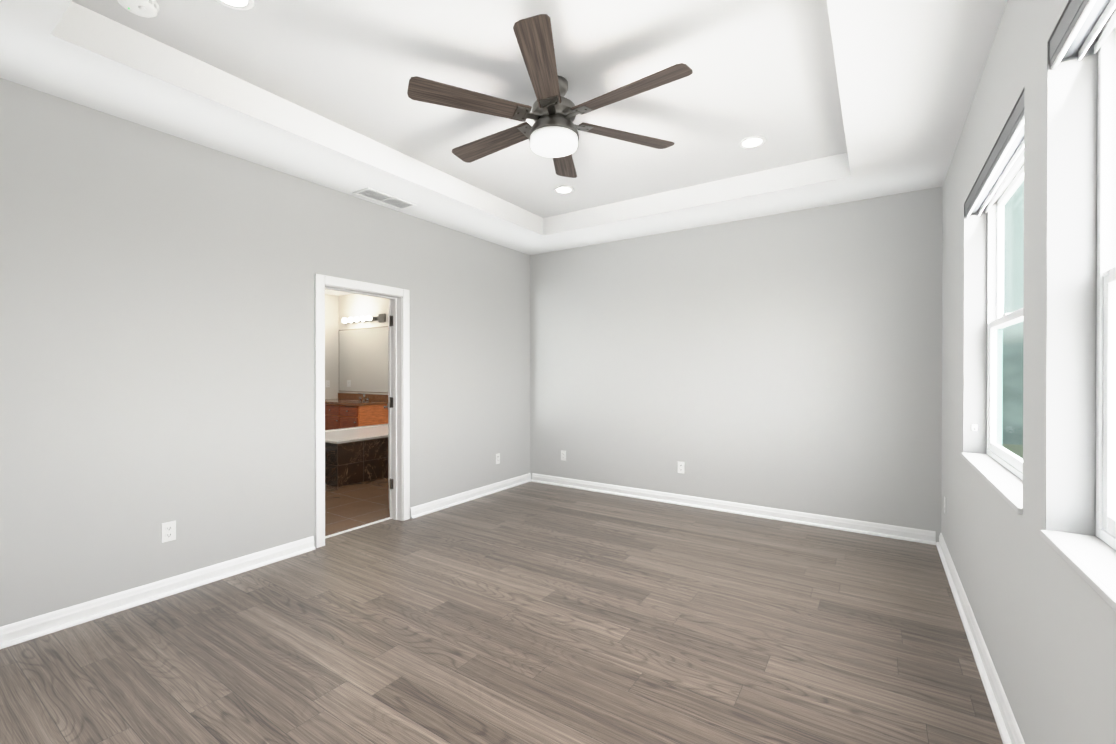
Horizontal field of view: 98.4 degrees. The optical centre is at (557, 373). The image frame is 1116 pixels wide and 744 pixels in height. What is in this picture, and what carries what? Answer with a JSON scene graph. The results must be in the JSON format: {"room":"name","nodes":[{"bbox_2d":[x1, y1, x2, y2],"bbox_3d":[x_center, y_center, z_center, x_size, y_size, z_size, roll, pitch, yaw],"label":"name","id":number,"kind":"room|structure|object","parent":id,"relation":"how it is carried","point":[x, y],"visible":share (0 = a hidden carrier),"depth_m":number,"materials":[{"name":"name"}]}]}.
{"room":"empty bedroom","nodes":[
{"label":"empty bedroom","id":0,"kind":"room"},
{"bbox_2d":[0,78,529,626],"bbox_3d":[-1.849,-0.209,3.657,0.140,3.020,5.260,0,0,34],"label":"wall","id":1,"kind":"structure","parent":0,"point":[156,328],"depth_m":2.91,"materials":[{"name":"paint"}]},
{"bbox_2d":[0,536,315,648],"bbox_3d":[-2.480,1.258,2.555,0.033,0.096,2.434,0,0,34],"label":"baseboard","id":2,"kind":"structure","parent":1,"relation":"attached to","point":[15,633],"depth_m":2.73,"materials":[{"name":"paint"}]},
{"bbox_2d":[161,520,175,542],"bbox_3d":[-2.301,0.934,2.846,0.007,0.115,0.070,0,0,34],"label":"electrical outlet","id":3,"kind":"object","parent":1,"relation":"attached to","point":[168,531],"visible":1,"depth_m":2.84,"materials":[{"name":"white plastic"}]},
{"bbox_2d":[315,274,409,547],"bbox_3d":[-1.638,0.277,3.987,0.188,2.045,0.860,0,0,34],"label":"door frame","id":4,"kind":"structure","parent":1,"relation":"attached to","point":[321,281],"depth_m":4.24,"materials":[{"name":"paint"}]},
{"bbox_2d":[384,299,390,516],"bbox_3d":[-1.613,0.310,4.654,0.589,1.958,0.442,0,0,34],"label":"door","id":5,"kind":"structure","parent":1,"relation":"in","point":[389,396],"depth_m":4.41,"materials":[{"name":"paint"}]},
{"bbox_2d":[410,473,531,518],"bbox_3d":[-0.818,1.247,5.058,0.033,0.096,1.794,0,0,34],"label":"baseboard","id":6,"kind":"structure","parent":1,"relation":"attached to","point":[440,504],"depth_m":4.89,"materials":[{"name":"paint"}]},
{"bbox_2d":[496,453,499,463],"bbox_3d":[-0.664,0.939,5.312,0.007,0.115,0.070,0,0,34],"label":"electrical outlet","id":7,"kind":"object","parent":1,"relation":"attached to","point":[498,458],"visible":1,"depth_m":5.32,"materials":[{"name":"white plastic"}]},
{"bbox_2d":[325,294,338,398],"bbox_3d":[-4.797,-0.061,6.666,0.140,2.700,3.970,0,0,34],"label":"wall","id":8,"kind":"structure","parent":0,"point":[332,340],"depth_m":8.07,"materials":[{"name":"paint"}]},
{"bbox_2d":[325,289,352,295],"bbox_3d":[-3.081,-1.356,5.521,3.980,0.100,3.690,0,0,34],"label":"ceiling","id":9,"kind":"structure","parent":0,"point":[332,292],"depth_m":7.90,"materials":[{"name":"paint"}]},
{"bbox_2d":[339,294,389,394],"bbox_3d":[-2.021,-0.063,7.122,3.980,2.700,0.140,0,0,34],"label":"wall","id":10,"kind":"structure","parent":0,"point":[355,305],"depth_m":7.81,"materials":[{"name":"paint"}]},
{"bbox_2d":[338,393,387,400],"bbox_3d":[-3.144,0.375,7.772,1.389,0.100,0.020,0,0,34],"label":"backsplash","id":11,"kind":"structure","parent":10,"relation":"attached to","point":[352,396],"depth_m":7.65,"materials":[{"name":"brown stone"}]},
{"bbox_2d":[339,326,387,392],"bbox_3d":[-3.124,-0.218,7.763,1.408,1.035,0.008,0,0,34],"label":"mirror","id":12,"kind":"object","parent":10,"relation":"attached to","point":[363,359],"visible":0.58,"depth_m":7.76,"materials":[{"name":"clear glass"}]},
{"bbox_2d":[342,314,385,322],"bbox_3d":[-3.108,-0.865,7.651,0.940,0.130,0.174,0,0,34],"label":"sconce","id":13,"kind":"object","parent":10,"relation":"attached to","point":[380,318],"visible":1,"depth_m":7.55,"materials":[{"name":"white glass"}]},
{"bbox_2d":[72,0,846,217],"bbox_3d":[-0.127,-1.655,2.592,3.900,0.120,5.120,0,0,34],"label":"ceiling","id":14,"kind":"structure","parent":0,"point":[766,69],"depth_m":2.55,"materials":[{"name":"paint"}]},
{"bbox_2d":[117,0,158,17],"bbox_3d":[-1.787,-1.571,2.045,0.144,0.042,0.144,0,0,34],"label":"smoke detector","id":15,"kind":"object","parent":14,"relation":"attached to","point":[146,8],"visible":1,"depth_m":2.04,"materials":[{"name":"white plastic"}]},
{"bbox_2d":[216,0,254,9],"bbox_3d":[-1.374,-1.587,2.016,0.174,0.010,0.174,0,0,34],"label":"recessed light","id":16,"kind":"object","parent":14,"relation":"in","point":[241,4],"visible":1,"depth_m":2.06,"materials":[{"name":"white plastic"}]},
{"bbox_2d":[407,14,692,177],"bbox_3d":[-0.022,-1.416,2.648,1.542,0.358,1.413,0,0,34],"label":"ceiling fan","id":17,"kind":"object","parent":14,"relation":"hanging from","point":[552,132],"visible":1,"depth_m":2.50,"materials":[{"name":"brown wood"}]},
{"bbox_2d":[554,186,573,193],"bbox_3d":[0.050,-1.596,4.179,0.174,0.010,0.174,0,0,34],"label":"recessed light","id":18,"kind":"object","parent":14,"relation":"in","point":[563,189],"visible":0.98,"depth_m":4.17,"materials":[{"name":"white plastic"}]},
{"bbox_2d":[739,136,765,147],"bbox_3d":[1.336,-1.592,3.314,0.174,0.010,0.174,0,0,34],"label":"recessed light","id":19,"kind":"object","parent":14,"relation":"in","point":[752,141],"visible":1,"depth_m":3.31,"materials":[{"name":"white plastic"}]},
{"bbox_2d":[0,477,1002,743],"bbox_3d":[-1.809,1.331,3.775,8.322,0.060,5.490,0,0,34],"label":"floor","id":20,"kind":"structure","parent":0,"point":[532,612],"depth_m":2.33,"materials":[{"name":"brown wood"}]},
{"bbox_2d":[325,424,387,486],"bbox_3d":[-2.539,0.976,6.434,1.131,0.628,1.584,0,0,34],"label":"tub","id":21,"kind":"object","parent":20,"relation":"on","point":[354,455],"visible":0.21,"depth_m":5.74,"materials":[{"name":"stone"}]},
{"bbox_2d":[325,401,387,429],"bbox_3d":[-3.305,0.873,7.545,1.373,0.825,0.579,0,0,34],"label":"bathroom vanity","id":22,"kind":"object","parent":20,"relation":"on","point":[346,410],"depth_m":7.16,"materials":[{"name":"brown wood"}]},
{"bbox_2d":[329,397,387,404],"bbox_3d":[-3.300,0.455,7.537,1.389,0.061,0.584,0,0,34],"label":"countertop","id":23,"kind":"structure","parent":22,"relation":"on","point":[341,400],"depth_m":7.27,"materials":[{"name":"brown stone"}]},
{"bbox_2d":[0,0,1007,254],"bbox_3d":[-0.127,-1.505,2.593,3.900,0.180,5.120,0,0,34],"label":"ceiling","id":24,"kind":"structure","parent":0,"point":[908,74],"depth_m":2.71,"materials":[{"name":"paint"}]},
{"bbox_2d":[353,187,415,209],"bbox_3d":[-1.398,-1.415,3.906,0.200,0.009,0.460,0,0,34],"label":"ceiling vent","id":25,"kind":"object","parent":24,"relation":"in","point":[381,197],"visible":0.98,"depth_m":3.89,"materials":[{"name":"white plastic"}]},
{"bbox_2d":[530,187,941,541],"bbox_3d":[1.337,-0.213,4.783,4.202,3.020,0.140,0,0,34],"label":"wall","id":26,"kind":"structure","parent":0,"point":[792,361],"depth_m":4.37,"materials":[{"name":"paint"}]},
{"bbox_2d":[561,450,565,460],"bbox_3d":[0.062,0.944,5.545,0.070,0.115,0.007,0,0,34],"label":"electrical outlet","id":27,"kind":"object","parent":26,"relation":"attached to","point":[563,455],"visible":1,"depth_m":5.54,"materials":[{"name":"white plastic"}]},
{"bbox_2d":[678,461,683,473],"bbox_3d":[1.220,0.932,4.776,0.070,0.115,0.007,0,0,34],"label":"electrical outlet","id":28,"kind":"object","parent":26,"relation":"attached to","point":[680,467],"visible":1,"depth_m":4.77,"materials":[{"name":"white plastic"}]},
{"bbox_2d":[531,473,935,544],"bbox_3d":[1.280,1.249,4.723,3.830,0.096,0.033,0,0,34],"label":"baseboard","id":29,"kind":"structure","parent":26,"relation":"attached to","point":[883,530],"depth_m":4.38,"materials":[{"name":"paint"}]},
{"bbox_2d":[941,0,1115,743],"bbox_3d":[1.565,-0.200,1.475,0.162,3.020,5.120,0,0,34],"label":"wall","id":30,"kind":"structure","parent":0,"point":[1044,612],"depth_m":1.57,"materials":[{"name":"paint"}]},
{"bbox_2d":[944,496,945,513],"bbox_3d":[2.769,0.942,3.447,0.007,0.115,0.070,0,0,34],"label":"electrical outlet","id":31,"kind":"object","parent":30,"relation":"attached to","point":[944,505],"visible":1,"depth_m":3.43,"materials":[{"name":"white plastic"}]},
{"bbox_2d":[936,533,1024,743],"bbox_3d":[1.483,1.262,1.535,0.033,0.096,5.119,0,0,34],"label":"baseboard","id":32,"kind":"structure","parent":30,"relation":"attached to","point":[1007,726],"depth_m":2.12,"materials":[{"name":"paint"}]},
{"bbox_2d":[960,452,1022,513],"bbox_3d":[1.968,0.460,2.152,0.111,0.022,1.350,0,0,34],"label":"window sill","id":33,"kind":"structure","parent":30,"relation":"attached to","point":[1010,501],"depth_m":1.95,"materials":[{"name":"paint"}]},
{"bbox_2d":[963,88,1023,480],"bbox_3d":[1.999,-0.257,2.128,0.162,1.412,1.350,0,0,34],"label":"window","id":34,"kind":"structure","parent":30,"relation":"in","point":[998,320],"depth_m":2.65,"materials":[{"name":"plastic"}]},
{"bbox_2d":[972,424,976,430],"bbox_3d":[2.340,0.302,2.704,0.024,0.035,0.012,0,0,34],"label":"sensor","id":35,"kind":"object","parent":34,"relation":"attached to","point":[974,427],"visible":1,"depth_m":2.70,"materials":[{"name":"white plastic"}]},
{"bbox_2d":[965,91,1023,218],"bbox_3d":[1.973,-0.918,2.143,0.092,0.087,1.342,0,0,34],"label":"shade valance","id":36,"kind":"object","parent":34,"relation":"attached to","point":[1008,149],"visible":0.62,"depth_m":2.08,"materials":[{"name":"fabric"}]},
{"bbox_2d":[1040,530,1115,611],"bbox_3d":[1.077,0.466,0.811,0.111,0.022,1.350,0,0,34],"label":"window sill","id":37,"kind":"structure","parent":30,"relation":"attached to","point":[1099,588],"depth_m":1.12,"materials":[{"name":"paint"}]},
{"bbox_2d":[1045,0,1115,549],"bbox_3d":[1.109,-0.252,0.787,0.162,1.412,1.350,0,0,34],"label":"window","id":38,"kind":"structure","parent":30,"relation":"in","point":[1106,361],"depth_m":1.35,"materials":[{"name":"plastic"}]},
{"bbox_2d":[1049,0,1115,69],"bbox_3d":[1.083,-0.913,0.802,0.092,0.087,1.342,0,0,34],"label":"shade valance","id":39,"kind":"object","parent":38,"relation":"attached to","point":[1080,26],"visible":1,"depth_m":1.26,"materials":[{"name":"fabric"}]},
{"label":"outside","id":40,"kind":"structure","parent":0,"visible":0},
{"bbox_2d":[1002,444,1022,458],"bbox_3d":[4.857,1.780,2.610,3.600,0.050,22.000,0,0,34],"label":"ground","id":41,"kind":"structure","parent":40,"point":[1018,449],"depth_m":10.93,"materials":[{"name":"green plant"}]},
{"bbox_2d":[1002,180,1023,444],"bbox_3d":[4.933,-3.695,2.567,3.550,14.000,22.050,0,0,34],"label":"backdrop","id":42,"kind":"structure","parent":40,"point":[1014,230],"depth_m":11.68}
]}

